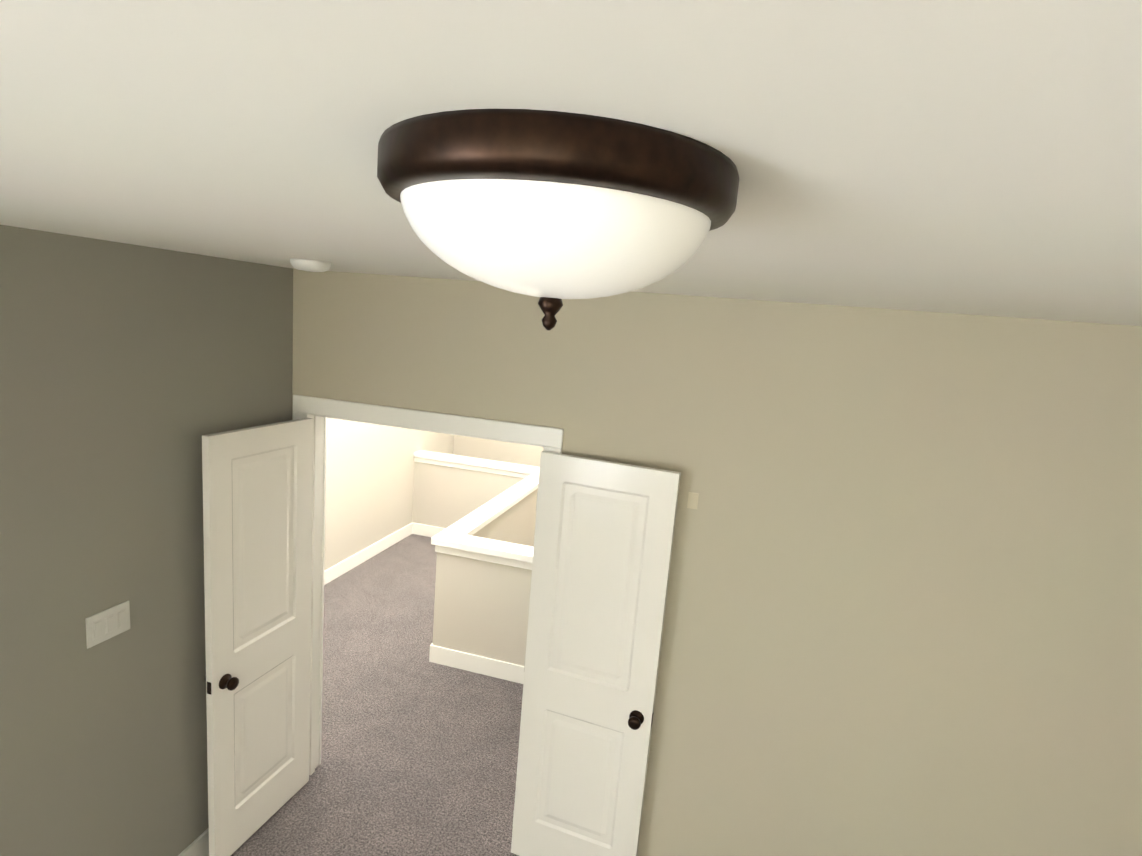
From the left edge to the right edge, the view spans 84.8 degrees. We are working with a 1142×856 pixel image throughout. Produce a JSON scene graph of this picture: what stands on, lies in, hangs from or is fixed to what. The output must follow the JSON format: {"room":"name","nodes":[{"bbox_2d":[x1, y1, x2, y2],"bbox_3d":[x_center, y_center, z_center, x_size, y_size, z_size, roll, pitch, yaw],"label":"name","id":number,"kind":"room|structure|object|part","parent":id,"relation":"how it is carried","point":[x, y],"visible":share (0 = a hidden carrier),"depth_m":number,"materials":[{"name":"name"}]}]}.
{"room":"bedroom","nodes":[
{"label":"bedroom","id":0,"kind":"room"},
{"bbox_2d":[0,225,292,855],"bbox_3d":[-2.212,0.935,0.754,0.120,2.740,5.244,7,10,15],"label":"wall","id":1,"kind":"structure","parent":0,"point":[131,375],"depth_m":2.29,"materials":[{"name":"grey paint"}]},
{"bbox_2d":[85,601,129,648],"bbox_3d":[-1.706,0.724,2.310,0.012,0.115,0.162,7,10,15],"label":"light switch","id":2,"kind":"object","parent":1,"relation":"attached to","point":[107,624],"visible":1,"depth_m":2.30,"materials":[{"name":"grey plastic"}]},
{"bbox_2d":[178,828,208,855],"bbox_3d":[-2.237,2.215,1.010,0.015,0.135,5.094,7,10,15],"label":"baseboard","id":3,"kind":"structure","parent":1,"relation":"attached to","point":[199,846],"depth_m":2.87,"materials":[{"name":"grey wood"}]},
{"bbox_2d":[231,534,522,855],"bbox_3d":[-0.396,2.157,2.962,5.536,0.100,10.090,7,10,15],"label":"floor","id":4,"kind":"structure","parent":0,"point":[419,753],"depth_m":3.83,"materials":[{"name":"carpet"}]},
{"bbox_2d":[412,462,524,527],"bbox_3d":[-1.090,0.869,7.148,1.530,0.930,0.115,7,10,15],"label":"wall","id":5,"kind":"structure","parent":4,"relation":"on","point":[442,495],"depth_m":7.16,"materials":[{"name":"beige paint"}]},
{"bbox_2d":[413,523,445,536],"bbox_3d":[-1.140,1.268,7.151,1.470,0.135,0.018,7,10,15],"label":"baseboard","id":6,"kind":"structure","parent":5,"relation":"attached to","point":[418,529],"depth_m":7.29,"materials":[{"name":"white wood"}]},
{"bbox_2d":[413,450,536,477],"bbox_3d":[-1.082,0.413,7.078,1.470,0.110,0.189,7,10,15],"label":"trim","id":7,"kind":"structure","parent":5,"relation":"on","point":[423,456],"depth_m":7.02,"materials":[{"name":"white wood"}]},
{"bbox_2d":[433,488,537,646],"bbox_3d":[-0.620,1.134,5.806,0.115,0.930,2.495,7,10,15],"label":"wall","id":8,"kind":"structure","parent":4,"relation":"on","point":[516,525],"depth_m":5.49,"materials":[{"name":"beige paint"}]},
{"bbox_2d":[431,467,539,554],"bbox_3d":[-0.583,0.682,5.730,0.185,0.110,2.565,7,10,15],"label":"trim","id":9,"kind":"structure","parent":8,"relation":"on","point":[482,516],"depth_m":5.19,"materials":[{"name":"white wood"}]},
{"bbox_2d":[444,554,531,665],"bbox_3d":[-0.382,1.370,4.525,1.040,0.930,0.115,7,10,15],"label":"wall","id":10,"kind":"structure","parent":4,"relation":"on","point":[481,607],"depth_m":4.52,"materials":[{"name":"beige paint"}]},
{"bbox_2d":[429,643,523,683],"bbox_3d":[0.325,1.866,4.331,2.885,0.135,0.018,7,10,15],"label":"baseboard","id":11,"kind":"structure","parent":10,"relation":"attached to","point":[499,669],"depth_m":4.59,"materials":[{"name":"white wood"}]},
{"bbox_2d":[453,530,533,569],"bbox_3d":[-0.306,0.923,4.438,1.000,0.110,0.185,7,10,15],"label":"trim","id":12,"kind":"structure","parent":10,"relation":"on","point":[457,538],"depth_m":4.45,"materials":[{"name":"white wood"}]},
{"bbox_2d":[324,418,453,570],"bbox_3d":[-2.175,0.067,5.910,0.120,2.740,4.606,7,10,15],"label":"wall","id":13,"kind":"structure","parent":0,"point":[369,483],"depth_m":6.34,"materials":[{"name":"beige paint"}]},
{"bbox_2d":[324,522,412,584],"bbox_3d":[-2.348,1.425,5.633,0.018,0.135,3.606,7,10,15],"label":"baseboard","id":14,"kind":"structure","parent":13,"relation":"attached to","point":[344,566],"depth_m":6.44,"materials":[{"name":"white wood"}]},
{"bbox_2d":[453,435,542,466],"bbox_3d":[-0.191,-0.089,7.807,2.690,2.740,0.120,7,10,15],"label":"wall","id":15,"kind":"structure","parent":0,"point":[515,453],"depth_m":8.01,"materials":[{"name":"beige paint"}]},
{"bbox_2d":[0,0,1141,325],"bbox_3d":[-0.166,-0.634,2.490,5.536,0.100,10.090,7,10,15],"label":"ceiling","id":16,"kind":"structure","parent":0,"point":[966,156],"depth_m":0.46,"materials":[{"name":"white paint"}]},
{"bbox_2d":[290,258,330,271],"bbox_3d":[-0.968,-0.602,2.324,0.140,0.038,0.140,7,10,15],"label":"smoke detector","id":17,"kind":"object","parent":16,"relation":"attached to","point":[310,265],"visible":1,"depth_m":2.27,"materials":[{"name":"white plastic"}]},
{"bbox_2d":[377,109,738,330],"bbox_3d":[-0.016,-0.176,0.621,0.340,0.156,0.340,7,10,15],"label":"flush-mount ceiling light","id":18,"kind":"object","parent":16,"relation":"attached to","point":[551,209],"visible":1,"depth_m":0.49,"materials":[{"name":"white glass"}]},
{"bbox_2d":[292,269,1141,855],"bbox_3d":[-0.269,0.718,2.988,5.416,2.740,0.120,7,10,15],"label":"wall","id":19,"kind":"structure","parent":0,"point":[902,617],"depth_m":2.52,"materials":[{"name":"beige paint"}]},
{"bbox_2d":[202,418,313,855],"bbox_3d":[-1.460,0.980,2.974,0.154,2.013,0.622,8,10,17],"label":"door","id":20,"kind":"structure","parent":19,"relation":"in","point":[257,503],"depth_m":2.90,"materials":[{"name":"white paint"},{"name":"oil rubbed bronze"}]},
{"bbox_2d":[293,395,563,774],"bbox_3d":[-0.771,0.957,3.165,1.398,2.131,0.156,7,10,15],"label":"door frame","id":21,"kind":"structure","parent":19,"relation":"attached to","point":[549,439],"depth_m":3.06,"materials":[{"name":"white wood"}]},
{"bbox_3d":[-0.753,0.947,3.230,1.398,2.131,0.018,7,10,15],"label":"hall door casing trim","id":22,"kind":"part","parent":21,"relation":"part of","materials":[{"name":"white wood"}]},
{"bbox_2d":[511,451,680,855],"bbox_3d":[0.074,1.133,2.820,0.622,2.013,0.154,8,10,19],"label":"door","id":23,"kind":"structure","parent":19,"relation":"in","point":[603,541],"depth_m":2.78,"materials":[{"name":"white paint"},{"name":"oil rubbed bronze"}]},
{"bbox_2d":[687,492,698,508],"bbox_3d":[0.515,0.307,2.641,0.042,0.069,0.006,7,10,15],"label":"switch plate","id":24,"kind":"object","parent":19,"relation":"attached to","point":[692,503],"visible":1,"depth_m":2.64,"materials":[{"name":"beige plastic"}]}
]}

